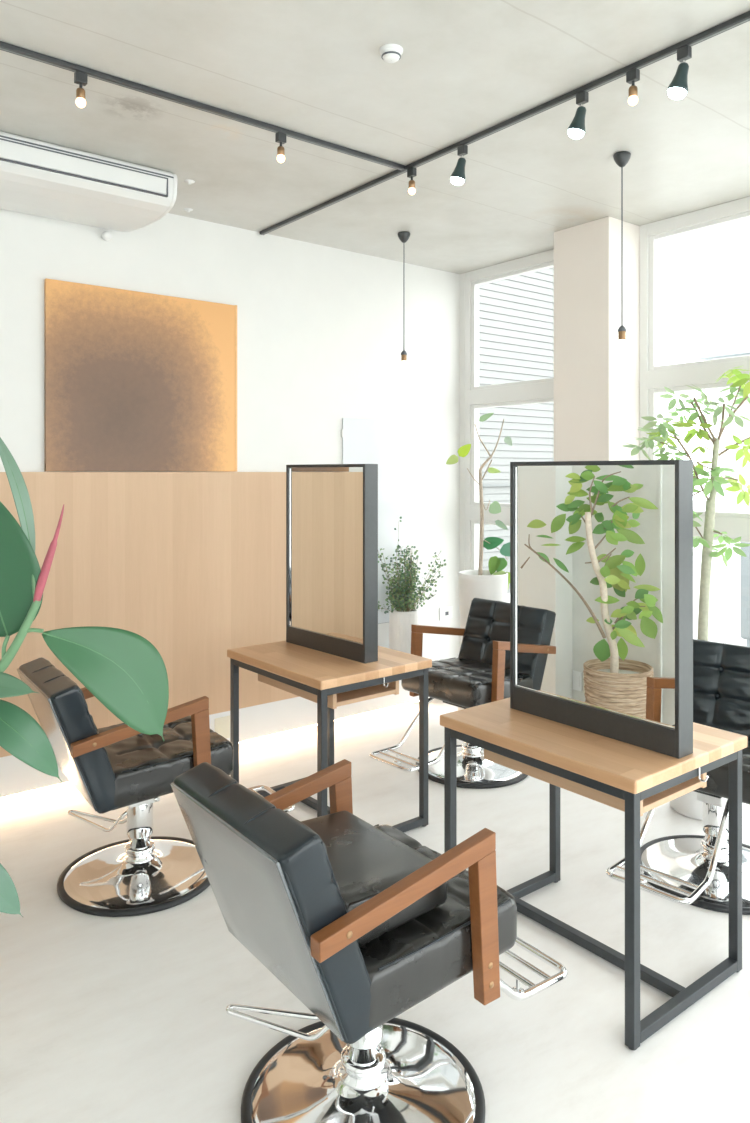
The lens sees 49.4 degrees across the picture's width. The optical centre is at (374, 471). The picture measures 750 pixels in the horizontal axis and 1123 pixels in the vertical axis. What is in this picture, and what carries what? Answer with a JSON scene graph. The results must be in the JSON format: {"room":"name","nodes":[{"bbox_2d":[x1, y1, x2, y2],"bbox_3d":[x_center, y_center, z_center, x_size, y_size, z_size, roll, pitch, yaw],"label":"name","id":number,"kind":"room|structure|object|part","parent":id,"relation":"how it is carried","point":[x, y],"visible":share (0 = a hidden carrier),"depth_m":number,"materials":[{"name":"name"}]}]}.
{"room":"service shop","nodes":[
{"label":"service shop","id":0,"kind":"room"},
{"bbox_2d":[0,209,459,660],"bbox_3d":[-1.457,0.067,4.048,5.360,2.834,0.150,0,0,-38],"label":"wall","id":1,"kind":"structure","parent":0,"point":[320,327],"depth_m":4.74,"materials":[{"name":"white paint"}]},
{"bbox_2d":[102,231,111,240],"bbox_3d":[-1.321,-1.165,4.022,0.052,0.047,0.052,0,0,-38],"label":"wall sensor","id":2,"kind":"object","parent":1,"relation":"attached to","point":[106,235],"visible":1,"depth_m":4.00,"materials":[{"name":"white plastic"}]},
{"bbox_2d":[0,472,299,756],"bbox_3d":[-1.326,0.650,4.037,2.450,1.300,0.030,0,0,-38],"label":"wood panel","id":3,"kind":"object","parent":1,"relation":"attached to","point":[191,564],"visible":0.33,"depth_m":4.24,"materials":[{"name":"brown wood"}]},
{"bbox_2d":[44,278,236,471],"bbox_3d":[-1.160,-0.458,4.168,1.014,0.912,0.026,0,0,-38],"label":"artwork","id":4,"kind":"object","parent":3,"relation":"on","point":[135,381],"visible":1,"depth_m":4.12,"materials":[{"name":"orange metal"}]},
{"bbox_2d":[0,700,418,798],"bbox_3d":[-0.920,1.490,4.370,3.200,0.009,0.015,0,0,-38],"label":"light strip","id":5,"kind":"object","parent":1,"relation":"attached to","point":[418,700],"visible":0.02,"depth_m":4.63,"materials":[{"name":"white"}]},
{"bbox_2d":[0,680,429,797],"bbox_3d":[-0.935,1.392,4.348,3.450,0.184,0.030,0,0,-38],"label":"baseboard","id":6,"kind":"structure","parent":1,"relation":"attached to","point":[16,777],"depth_m":4.58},
{"bbox_2d":[215,716,229,737],"bbox_3d":[-0.825,1.385,4.410,0.090,0.120,0.011,0,0,-38],"label":"wall outlet","id":7,"kind":"object","parent":1,"relation":"attached to","point":[222,724],"visible":0.76,"depth_m":4.41,"materials":[{"name":"beige plastic"}]},
{"bbox_2d":[341,418,405,623],"bbox_3d":[-0.002,0.312,5.099,0.515,1.281,0.014,0,0,-38],"label":"door","id":8,"kind":"structure","parent":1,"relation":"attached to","point":[382,443],"depth_m":5.15,"materials":[{"name":"white paint"}]},
{"bbox_2d":[439,606,452,620],"bbox_3d":[0.480,0.950,5.485,0.120,0.085,0.012,0,0,-38],"label":"wall outlet","id":9,"kind":"object","parent":1,"relation":"attached to","point":[445,613],"visible":1,"depth_m":5.48,"materials":[{"name":"white plastic"}]},
{"bbox_2d":[443,609,449,617],"bbox_3d":[0.482,0.950,5.482,0.067,0.051,0.003,0,0,-38],"label":"socket","id":10,"kind":"object","parent":9,"relation":"attached to","point":[446,612],"depth_m":5.48,"materials":[{"name":"white plastic"}]},
{"bbox_3d":[0.137,1.211,5.073,0.270,0.078,0.229,0,0,-38],"label":"wall shelf","id":11,"kind":"object","parent":1,"relation":"attached to","visible":0},
{"bbox_2d":[378,517,445,653],"bbox_3d":[0.228,0.725,5.042,0.504,0.894,0.360,0,0,-38],"label":"potted plant","id":12,"kind":"object","parent":11,"relation":"on","point":[401,618],"visible":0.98,"depth_m":5.03,"materials":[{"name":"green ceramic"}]},
{"bbox_3d":[0.227,0.605,5.030,0.453,0.596,0.341,0,0,-38],"label":"stem","id":13,"kind":"part","parent":12,"relation":"part of","materials":[{"name":"green plant"}]},
{"bbox_2d":[0,0,749,273],"bbox_3d":[0.411,-1.425,1.700,5.360,0.150,6.350,0,0,-38],"label":"ceiling","id":14,"kind":"structure","parent":0,"point":[317,69],"depth_m":3.01,"materials":[{"name":"paint"}]},
{"bbox_2d":[0,131,176,231],"bbox_3d":[-1.665,-1.264,3.415,1.546,0.168,0.571,0,0,-38],"label":"air conditioner","id":15,"kind":"object","parent":14,"relation":"attached to","point":[38,178],"visible":1,"depth_m":3.51,"materials":[{"name":"white plastic"}]},
{"bbox_2d":[185,179,194,183],"bbox_3d":[-0.860,-1.343,3.788,0.048,0.012,0.048,0,0,-38],"label":"bracket","id":16,"kind":"object","parent":14,"relation":"attached to","point":[188,181],"visible":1,"depth_m":3.78,"materials":[{"name":"white plastic"}]},
{"bbox_2d":[0,41,404,170],"bbox_3d":[-1.025,-1.340,2.686,2.940,0.018,0.026,0,0,-38],"label":"track","id":17,"kind":"object","parent":14,"relation":"attached to","point":[10,48],"visible":1,"depth_m":2.95,"materials":[{"name":"black metal"}]},
{"bbox_2d":[74,70,87,107],"bbox_3d":[-0.981,-1.273,2.721,0.038,0.115,0.032,0,0,-38],"label":"track light","id":18,"kind":"object","parent":17,"relation":"attached to","point":[81,78],"visible":1,"depth_m":2.71,"materials":[{"name":"black paint"}]},
{"bbox_2d":[76,88,84,98],"bbox_3d":[-0.981,-1.260,2.721,0.029,0.032,0.029,0,0,-38],"label":"bulb socket","id":19,"kind":"object","parent":18,"relation":"attached to","point":[80,92],"depth_m":2.71,"materials":[{"name":"gold metal"}]},
{"bbox_3d":[-0.981,-1.232,2.721,0.032,0.035,0.032,0,0,-38],"label":"bulb","id":20,"kind":"part","parent":18,"relation":"part of","materials":[{"name":"white glass"}]},
{"bbox_2d":[275,132,285,162],"bbox_3d":[-0.370,-1.273,3.207,0.038,0.115,0.032,0,0,-38],"label":"track light","id":21,"kind":"object","parent":17,"relation":"attached to","point":[280,137],"visible":1,"depth_m":3.20,"materials":[{"name":"black paint"}]},
{"bbox_3d":[-0.370,-1.232,3.207,0.032,0.035,0.032,0,0,-38],"label":"bulb","id":22,"kind":"part","parent":21,"relation":"part of","materials":[{"name":"white glass"}]},
{"bbox_2d":[277,146,284,154],"bbox_3d":[-0.370,-1.260,3.207,0.029,0.032,0.029,0,0,-38],"label":"bulb socket","id":23,"kind":"object","parent":21,"relation":"attached to","point":[280,150],"depth_m":3.19,"materials":[{"name":"gold metal"}]},
{"bbox_2d":[379,44,402,62],"bbox_3d":[0.052,-1.333,2.610,0.076,0.034,0.076,0,0,-38],"label":"smoke detector","id":24,"kind":"object","parent":14,"relation":"attached to","point":[390,53],"visible":1,"depth_m":2.59,"materials":[{"name":"white plastic"}]},
{"bbox_2d":[398,231,409,374],"bbox_3d":[0.164,-0.947,4.609,0.074,0.804,0.074,0,0,-38],"label":"pendant bulb","id":25,"kind":"object","parent":14,"relation":"hanging from","point":[403,236],"visible":1,"depth_m":4.59,"materials":[{"name":"black paint"}]},
{"bbox_3d":[0.164,-0.993,4.609,0.005,0.615,0.005,0,0,29],"label":"cord","id":26,"kind":"part","parent":25,"relation":"part of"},
{"bbox_3d":[0.164,-0.586,4.609,0.060,0.082,0.060,0,0,-38],"label":"bulb","id":27,"kind":"part","parent":25,"relation":"part of","materials":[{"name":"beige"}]},
{"bbox_2d":[401,355,406,360],"bbox_3d":[0.164,-0.643,4.609,0.031,0.038,0.031,0,0,-38],"label":"bulb socket","id":28,"kind":"object","parent":25,"relation":"attached to","point":[403,357],"depth_m":4.60,"materials":[{"name":"gold metal"}]},
{"bbox_2d":[259,11,749,234],"bbox_3d":[0.975,-1.340,2.555,0.026,0.018,5.185,0,0,-38],"label":"track","id":29,"kind":"object","parent":14,"relation":"attached to","point":[743,18],"visible":1,"depth_m":3.01,"materials":[{"name":"black metal"}]},
{"bbox_2d":[407,167,416,194],"bbox_3d":[0.162,-1.273,3.578,0.032,0.115,0.038,0,0,-38],"label":"bulb","id":30,"kind":"object","parent":29,"relation":"attached to","point":[411,172],"visible":1,"depth_m":3.57,"materials":[{"name":"white glass"}]},
{"bbox_3d":[0.162,-1.232,3.578,0.032,0.035,0.032,0,0,-38],"label":"bulb","id":31,"kind":"part","parent":30,"relation":"part of","materials":[{"name":"white glass"}]},
{"bbox_2d":[409,180,414,187],"bbox_3d":[0.162,-1.260,3.578,0.029,0.032,0.029,0,0,-38],"label":"bulb socket","id":32,"kind":"object","parent":30,"relation":"attached to","point":[411,183],"depth_m":3.57,"materials":[{"name":"gold metal"}]},
{"bbox_2d":[450,144,467,184],"bbox_3d":[0.340,-1.252,3.336,0.063,0.156,0.067,0,0,-38],"label":"track spotlight","id":33,"kind":"object","parent":29,"relation":"attached to","point":[457,177],"visible":1,"depth_m":3.32,"materials":[{"name":"black paint"}]},
{"bbox_3d":[0.338,-1.192,3.338,0.058,0.036,0.059,0,0,-38],"label":"bulb","id":34,"kind":"part","parent":33,"relation":"part of","materials":[{"name":"white glass"}]},
{"bbox_3d":[0.338,-1.236,3.338,0.063,0.093,0.063,0,0,-38],"label":"lamp shade","id":35,"kind":"part","parent":33,"relation":"part of","materials":[{"name":"teal metal"}]},
{"bbox_2d":[567,91,588,138],"bbox_3d":[0.710,-1.252,2.871,0.063,0.156,0.067,0,0,-38],"label":"track spotlight","id":36,"kind":"object","parent":29,"relation":"attached to","point":[576,129],"visible":1,"depth_m":2.85,"materials":[{"name":"black paint"}]},
{"bbox_3d":[0.709,-1.192,2.873,0.058,0.036,0.059,0,0,-38],"label":"bulb","id":37,"kind":"part","parent":36,"relation":"part of","materials":[{"name":"white glass"}]},
{"bbox_3d":[0.709,-1.236,2.872,0.063,0.093,0.063,0,0,-38],"label":"lamp shade","id":38,"kind":"part","parent":36,"relation":"part of","materials":[{"name":"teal metal"}]},
{"bbox_2d":[626,68,639,105],"bbox_3d":[0.856,-1.273,2.706,0.032,0.115,0.038,0,0,-38],"label":"track light","id":39,"kind":"object","parent":29,"relation":"attached to","point":[632,76],"visible":1,"depth_m":2.70,"materials":[{"name":"white glass"}]},
{"bbox_3d":[0.856,-1.232,2.706,0.032,0.035,0.032,0,0,-38],"label":"bulb","id":40,"kind":"part","parent":39,"relation":"part of","materials":[{"name":"white glass"}]},
{"bbox_2d":[628,86,637,96],"bbox_3d":[0.856,-1.260,2.706,0.029,0.032,0.029,0,0,-38],"label":"bulb socket","id":41,"kind":"object","parent":39,"relation":"attached to","point":[633,90],"depth_m":2.69,"materials":[{"name":"gold metal"}]},
{"bbox_2d":[667,45,691,99],"bbox_3d":[0.953,-1.252,2.566,0.063,0.156,0.067,0,0,-38],"label":"track spotlight","id":42,"kind":"object","parent":29,"relation":"attached to","point":[677,89],"visible":1,"depth_m":2.55,"materials":[{"name":"black paint"}]},
{"bbox_3d":[0.951,-1.192,2.567,0.058,0.036,0.059,0,0,-38],"label":"bulb","id":43,"kind":"part","parent":42,"relation":"part of","materials":[{"name":"white glass"}]},
{"bbox_3d":[0.952,-1.236,2.567,0.063,0.093,0.063,0,0,-38],"label":"lamp shade","id":44,"kind":"part","parent":42,"relation":"part of","materials":[{"name":"teal metal"}]},
{"bbox_2d":[613,151,630,358],"bbox_3d":[1.049,-0.914,3.464,0.074,0.869,0.074,0,0,-38],"label":"pendant bulb","id":45,"kind":"object","parent":14,"relation":"hanging from","point":[621,158],"visible":1,"depth_m":3.45,"materials":[{"name":"black paint"}]},
{"bbox_3d":[1.049,-0.960,3.464,0.005,0.680,0.005,0,0,29],"label":"cord","id":46,"kind":"part","parent":45,"relation":"part of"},
{"bbox_3d":[1.049,-0.521,3.464,0.060,0.082,0.060,0,0,-38],"label":"bulb","id":47,"kind":"part","parent":45,"relation":"part of","materials":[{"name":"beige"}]},
{"bbox_2d":[618,331,625,339],"bbox_3d":[1.049,-0.578,3.464,0.031,0.038,0.031,0,0,-38],"label":"bulb socket","id":48,"kind":"object","parent":45,"relation":"attached to","point":[621,334],"depth_m":3.45,"materials":[{"name":"gold metal"}]},
{"bbox_2d":[0,699,749,1122],"bbox_3d":[0.411,1.610,1.700,5.360,0.120,6.350,0,0,-38],"label":"floor","id":49,"kind":"structure","parent":0,"point":[103,1019],"depth_m":2.46,"materials":[{"name":"white plastic"}]},
{"bbox_2d":[0,437,168,916],"bbox_3d":[-0.556,0.735,1.191,0.460,1.627,0.284,0,0,-28],"label":"rubber plant","id":50,"kind":"object","parent":49,"relation":"on","point":[121,668],"visible":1,"depth_m":1.16,"materials":[{"name":"green plant"}]},
{"bbox_3d":[-0.558,0.736,1.152,0.175,1.116,0.022,0,0,-1],"label":"stem","id":51,"kind":"part","parent":50,"relation":"part of","materials":[{"name":"green plant"}]},
{"bbox_2d":[17,657,294,916],"bbox_3d":[-0.814,1.134,3.197,1.004,0.830,0.608,0,0,-35],"label":"salon chair","id":52,"kind":"object","parent":49,"relation":"on","point":[113,767],"visible":0.92,"depth_m":2.96,"materials":[{"name":"black leather"}]},
{"bbox_3d":[-1.160,0.957,2.959,0.164,0.412,0.506,0,0,-35],"label":"panel","id":53,"kind":"part","parent":52,"relation":"part of","materials":[{"name":"black leather"}]},
{"bbox_3d":[-1.118,0.947,2.988,0.252,0.456,0.528,0,0,-35],"label":"backrest","id":54,"kind":"part","parent":52,"relation":"part of","materials":[{"name":"black leather"}]},
{"bbox_3d":[-1.110,1.014,3.337,0.452,0.382,0.035,0,0,-35],"label":"arm","id":55,"kind":"part","parent":52,"relation":"part of","materials":[{"name":"brown wood"}]},
{"bbox_3d":[-0.806,1.014,2.858,0.495,0.382,0.035,0,0,-35],"label":"arm","id":56,"kind":"part","parent":52,"relation":"part of","materials":[{"name":"brown wood"}]},
{"bbox_3d":[-0.872,1.094,3.157,0.480,0.163,0.530,0,0,-35],"label":"seat","id":57,"kind":"part","parent":52,"relation":"part of","materials":[{"name":"black leather"}]},
{"bbox_2d":[227,640,431,832],"bbox_3d":[-0.211,1.185,3.665,0.600,0.730,0.769,0,0,-39],"label":"desk","id":58,"kind":"object","parent":49,"relation":"on","point":[330,681],"visible":0.62,"depth_m":3.53,"materials":[{"name":"brown wood"}]},
{"bbox_3d":[-0.648,1.201,3.769,0.030,0.690,0.030,0,0,-39],"label":"leg","id":59,"kind":"part","parent":58,"relation":"part of","materials":[{"name":"black metal"}]},
{"bbox_3d":[-0.428,0.871,3.501,0.030,0.030,0.664,0,0,-39],"label":"long rail","id":60,"kind":"part","parent":58,"relation":"part of","materials":[{"name":"black metal"}]},
{"bbox_3d":[-0.437,1.525,3.942,0.516,0.030,0.030,0,0,-39],"label":"floor rail","id":61,"kind":"part","parent":58,"relation":"part of","materials":[{"name":"black metal"}]},
{"bbox_3d":[-0.209,1.201,3.232,0.030,0.690,0.030,0,0,-39],"label":"leg","id":62,"kind":"part","parent":58,"relation":"part of","materials":[{"name":"black metal"}]},
{"bbox_3d":[-0.226,1.201,4.115,0.030,0.690,0.030,0,0,-39],"label":"leg","id":63,"kind":"part","parent":58,"relation":"part of","materials":[{"name":"black metal"}]},
{"bbox_2d":[286,464,377,662],"bbox_3d":[-0.208,0.392,3.736,0.075,0.854,0.588,0,0,-41],"label":"mirror","id":64,"kind":"object","parent":58,"relation":"on","point":[332,509],"visible":1,"depth_m":3.67,"materials":[{"name":"black paint"}]},
{"bbox_3d":[-0.396,0.392,3.954,0.075,0.854,0.014,0,0,-41],"label":"frame","id":65,"kind":"part","parent":64,"relation":"part of","materials":[{"name":"black paint"}]},
{"bbox_3d":[-0.208,-0.028,3.736,0.075,0.014,0.560,0,0,-41],"label":"frame","id":66,"kind":"part","parent":64,"relation":"part of","materials":[{"name":"black paint"}]},
{"bbox_3d":[-0.208,0.780,3.736,0.075,0.078,0.560,0,0,-41],"label":"frame","id":67,"kind":"part","parent":64,"relation":"part of","materials":[{"name":"black paint"}]},
{"bbox_3d":[-0.020,0.392,3.520,0.075,0.854,0.014,0,0,-41],"label":"frame","id":68,"kind":"part","parent":64,"relation":"part of","materials":[{"name":"black paint"}]},
{"bbox_3d":[0.003,0.871,3.405,0.516,0.030,0.030,0,0,-39],"label":"rail","id":69,"kind":"part","parent":58,"relation":"part of","materials":[{"name":"black metal"}]},
{"bbox_3d":[0.003,1.525,3.405,0.516,0.030,0.030,0,0,-39],"label":"floor rail","id":70,"kind":"part","parent":58,"relation":"part of","materials":[{"name":"black metal"}]},
{"bbox_3d":[0.214,1.201,3.578,0.030,0.690,0.030,0,0,-39],"label":"leg","id":71,"kind":"part","parent":58,"relation":"part of","materials":[{"name":"black metal"}]},
{"bbox_2d":[171,759,567,1122],"bbox_3d":[0.058,1.134,2.074,1.004,0.830,0.606,0,0,-37],"label":"salon chair","id":72,"kind":"object","parent":49,"relation":"on","point":[274,885],"visible":0.88,"depth_m":1.85,"materials":[{"name":"black leather"}]},
{"bbox_3d":[-0.277,0.957,1.821,0.164,0.412,0.506,0,0,-37],"label":"panel","id":73,"kind":"part","parent":72,"relation":"part of","materials":[{"name":"black leather"}]},
{"bbox_3d":[-0.236,0.947,1.851,0.252,0.456,0.528,0,0,-37],"label":"backrest","id":74,"kind":"part","parent":72,"relation":"part of","materials":[{"name":"black leather"}]},
{"bbox_3d":[-0.218,1.342,2.045,0.327,0.095,0.102,0,0,11],"label":"pump lever","id":75,"kind":"part","parent":72,"relation":"part of","materials":[{"name":"silver metal"}]},
{"bbox_3d":[-0.244,1.014,2.201,0.452,0.382,0.035,0,0,-37],"label":"arm","id":76,"kind":"part","parent":72,"relation":"part of","materials":[{"name":"brown wood"}]},
{"bbox_2d":[301,811,446,945],"bbox_3d":[-0.072,0.967,1.983,0.300,0.116,0.420,0,0,-37],"label":"seat cushion","id":77,"kind":"object","parent":72,"relation":"on","point":[365,860],"visible":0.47,"depth_m":1.91,"materials":[{"name":"black leather"}]},
{"bbox_3d":[0.081,1.014,1.736,0.495,0.382,0.035,0,0,-37],"label":"arm","id":78,"kind":"part","parent":72,"relation":"part of","materials":[{"name":"brown wood"}]},
{"bbox_3d":[0.002,1.094,2.032,0.480,0.163,0.530,0,0,-37],"label":"seat","id":79,"kind":"part","parent":72,"relation":"part of","materials":[{"name":"black leather"}]},
{"bbox_3d":[0.392,1.413,2.240,0.038,0.047,0.037,0,0,-37],"label":"foot knob","id":80,"kind":"part","parent":72,"relation":"part of","materials":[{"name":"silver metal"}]},
{"bbox_2d":[369,598,527,788],"bbox_3d":[0.431,1.134,4.213,1.004,0.830,0.606,0,0,-42],"label":"salon chair","id":81,"kind":"object","parent":49,"relation":"on","point":[480,674],"visible":0.62,"depth_m":4.18,"materials":[{"name":"black leather"}]},
{"bbox_3d":[0.380,1.014,4.548,0.495,0.382,0.035,0,0,-42],"label":"arm","id":82,"kind":"part","parent":81,"relation":"part of","materials":[{"name":"brown wood"}]},
{"bbox_3d":[0.504,1.188,4.278,0.280,0.019,0.150,0,0,-42],"label":"seat plate","id":83,"kind":"part","parent":81,"relation":"part of","materials":[{"name":"black metal"}]},
{"bbox_3d":[0.483,1.094,4.260,0.480,0.163,0.530,0,0,-42],"label":"seat","id":84,"kind":"part","parent":81,"relation":"part of","materials":[{"name":"black leather"}]},
{"bbox_3d":[0.706,0.947,4.459,0.252,0.456,0.528,0,0,-42],"label":"backrest","id":85,"kind":"part","parent":81,"relation":"part of","materials":[{"name":"black leather"}]},
{"bbox_3d":[0.743,1.014,4.112,0.452,0.382,0.035,0,0,-42],"label":"arm","id":86,"kind":"part","parent":81,"relation":"part of","materials":[{"name":"brown wood"}]},
{"bbox_2d":[446,413,511,643],"bbox_3d":[0.652,0.593,4.991,0.329,1.911,0.304,0,0,-38],"label":"potted tree","id":87,"kind":"object","parent":49,"relation":"on","point":[493,583],"visible":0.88,"depth_m":4.99,"materials":[{"name":"green plant"}]},
{"bbox_3d":[0.662,1.082,4.999,0.304,0.934,0.304,0,0,-38],"label":"pot","id":88,"kind":"part","parent":87,"relation":"part of","materials":[{"name":"white ceramic"}]},
{"bbox_2d":[440,698,746,1049],"bbox_3d":[0.694,1.185,2.637,0.600,0.730,0.781,0,0,-38],"label":"desk","id":89,"kind":"object","parent":49,"relation":"on","point":[631,779],"visible":0.87,"depth_m":2.46,"materials":[{"name":"brown wood"}]},
{"bbox_3d":[0.254,1.201,2.752,0.030,0.690,0.030,0,0,-38],"label":"leg","id":90,"kind":"part","parent":89,"relation":"part of","materials":[{"name":"black metal"}]},
{"bbox_3d":[0.468,1.525,2.921,0.516,0.030,0.030,0,0,-38],"label":"floor rail","id":91,"kind":"part","parent":89,"relation":"part of","materials":[{"name":"black metal"}]},
{"bbox_3d":[0.474,0.871,2.475,0.030,0.030,0.676,0,0,-38],"label":"long rail","id":92,"kind":"part","parent":89,"relation":"part of","materials":[{"name":"black metal"}]},
{"bbox_3d":[0.682,1.201,3.091,0.030,0.690,0.030,0,0,-38],"label":"leg","id":93,"kind":"part","parent":89,"relation":"part of","materials":[{"name":"black metal"}]},
{"bbox_2d":[510,460,692,758],"bbox_3d":[0.698,0.392,2.605,0.075,0.854,0.642,0,0,-38],"label":"mirror","id":94,"kind":"object","parent":89,"relation":"on","point":[601,552],"visible":1,"depth_m":2.54,"materials":[{"name":"mirror"}]},
{"bbox_3d":[0.502,0.392,2.850,0.075,0.854,0.014,0,0,-38],"label":"frame","id":95,"kind":"part","parent":94,"relation":"part of","materials":[{"name":"black paint"}]},
{"bbox_3d":[0.698,-0.028,2.605,0.075,0.014,0.614,0,0,-38],"label":"frame","id":96,"kind":"part","parent":94,"relation":"part of","materials":[{"name":"black paint"}]},
{"bbox_3d":[0.698,0.780,2.605,0.075,0.078,0.614,0,0,-38],"label":"frame","id":97,"kind":"part","parent":94,"relation":"part of","materials":[{"name":"black paint"}]},
{"bbox_3d":[0.893,0.392,2.359,0.075,0.854,0.014,0,0,-38],"label":"frame","id":98,"kind":"part","parent":94,"relation":"part of","materials":[{"name":"black paint"}]},
{"bbox_3d":[0.694,1.201,2.199,0.030,0.690,0.030,0,0,-38],"label":"leg","id":99,"kind":"part","parent":89,"relation":"part of","materials":[{"name":"black metal"}]},
{"bbox_3d":[0.908,1.525,2.369,0.516,0.030,0.030,0,0,-38],"label":"floor rail","id":100,"kind":"part","parent":89,"relation":"part of","materials":[{"name":"black metal"}]},
{"bbox_3d":[0.908,0.871,2.369,0.516,0.030,0.030,0,0,-38],"label":"rail","id":101,"kind":"part","parent":89,"relation":"part of","materials":[{"name":"black metal"}]},
{"bbox_3d":[1.121,1.201,2.539,0.030,0.690,0.030,0,0,-38],"label":"leg","id":102,"kind":"part","parent":89,"relation":"part of","materials":[{"name":"black metal"}]},
{"bbox_2d":[606,639,749,914],"bbox_3d":[1.240,1.134,3.071,0.606,0.830,1.004,0,0,44],"label":"salon chair","id":103,"kind":"object","parent":49,"relation":"on","point":[693,870],"visible":0.45,"depth_m":3.13,"materials":[{"name":"black leather"}]},
{"bbox_3d":[0.935,1.413,2.857,0.037,0.047,0.038,0,0,44],"label":"foot knob","id":104,"kind":"part","parent":103,"relation":"part of","materials":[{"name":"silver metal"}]},
{"bbox_3d":[1.309,1.188,3.142,0.150,0.019,0.280,0,0,44],"label":"seat plate","id":105,"kind":"part","parent":103,"relation":"part of","materials":[{"name":"black metal"}]},
{"bbox_3d":[1.497,0.947,3.336,0.528,0.456,0.252,0,0,44],"label":"backrest","id":106,"kind":"part","parent":103,"relation":"part of","materials":[{"name":"black leather"}]},
{"bbox_3d":[1.290,1.094,3.121,0.530,0.163,0.480,0,0,44],"label":"seat","id":107,"kind":"part","parent":103,"relation":"part of","materials":[{"name":"black leather"}]},
{"bbox_2d":[623,365,749,819],"bbox_3d":[1.486,0.528,3.782,0.688,2.042,0.487,0,0,11],"label":"tree","id":108,"kind":"object","parent":49,"relation":"on","point":[688,805],"visible":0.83,"depth_m":3.72,"materials":[{"name":"green plant"}]},
{"bbox_3d":[1.503,1.359,3.750,0.344,0.381,0.344,0,0,-38],"label":"pot","id":109,"kind":"part","parent":108,"relation":"part of","materials":[{"name":"white ceramic"}]},
{"bbox_2d":[460,273,464,647],"bbox_3d":[0.647,0.100,5.597,0.140,2.900,0.045,0,0,-38],"label":"wall","id":110,"kind":"structure","parent":0,"point":[462,276],"depth_m":5.55,"materials":[{"name":"white paint"}]},
{"bbox_2d":[554,216,639,460],"bbox_3d":[1.281,0.100,4.578,0.415,2.900,0.370,0,0,-38],"label":"wall pillar","id":111,"kind":"structure","parent":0,"point":[597,392],"depth_m":4.42,"materials":[{"name":"paint"}]},
{"bbox_2d":[465,249,553,592],"bbox_3d":[0.942,0.100,5.174,0.084,2.900,0.985,0,0,-38],"label":"window","id":112,"kind":"structure","parent":111,"relation":"attached to","point":[477,397],"depth_m":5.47,"materials":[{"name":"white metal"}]},
{"bbox_3d":[0.941,0.892,5.172,0.048,1.135,0.885,0,0,-38],"label":"sash","id":113,"kind":"part","parent":112,"relation":"part of","materials":[{"name":"white metal"}]},
{"bbox_3d":[0.941,-0.915,5.172,0.048,0.730,0.885,0,0,-38],"label":"sash","id":114,"kind":"part","parent":112,"relation":"part of","materials":[{"name":"white metal"}]},
{"bbox_3d":[0.941,-0.113,5.172,0.048,0.675,0.885,0,0,-38],"label":"sash","id":115,"kind":"part","parent":112,"relation":"part of","materials":[{"name":"white metal"}]},
{"bbox_2d":[640,196,749,542],"bbox_3d":[2.911,0.100,2.699,0.084,2.900,4.600,0,0,-38],"label":"window","id":116,"kind":"structure","parent":111,"relation":"attached to","point":[703,375],"depth_m":4.33,"materials":[{"name":"white metal"}]},
{"bbox_3d":[2.464,-0.915,3.257,0.048,0.730,3.070,0,0,-38],"label":"sash","id":117,"kind":"part","parent":116,"relation":"part of","materials":[{"name":"white metal"}]},
{"bbox_3d":[2.464,-0.113,3.257,0.048,0.675,3.070,0,0,-38],"label":"sash","id":118,"kind":"part","parent":116,"relation":"part of","materials":[{"name":"white metal"}]},
{"bbox_3d":[2.464,0.892,3.257,0.048,1.135,3.070,0,0,-38],"label":"sash","id":119,"kind":"part","parent":116,"relation":"part of","materials":[{"name":"white metal"}]},
{"label":"outside","id":120,"kind":"structure","parent":0,"visible":0},
{"bbox_2d":[507,501,746,645],"bbox_3d":[9.783,1.800,7.781,65.000,0.200,60.000,0,0,-38],"label":"ground","id":121,"kind":"structure","parent":120,"point":[724,608],"depth_m":11.14,"materials":[{"name":"white"}]},
{"bbox_2d":[695,320,749,512],"bbox_3d":[14.821,-1.600,22.331,6.800,6.600,9.100,0,0,-38],"label":"house","id":122,"kind":"structure","parent":121,"relation":"on","point":[737,343],"depth_m":23.42,"materials":[{"name":"white"}]},
{"bbox_2d":[740,542,749,646],"bbox_3d":[4.457,1.175,7.570,1.000,1.050,1.700,0,0,-38],"label":"base cabinet","id":123,"kind":"object","parent":121,"relation":"on","point":[744,561],"visible":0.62,"depth_m":7.88,"materials":[{"name":"white"}]}
]}

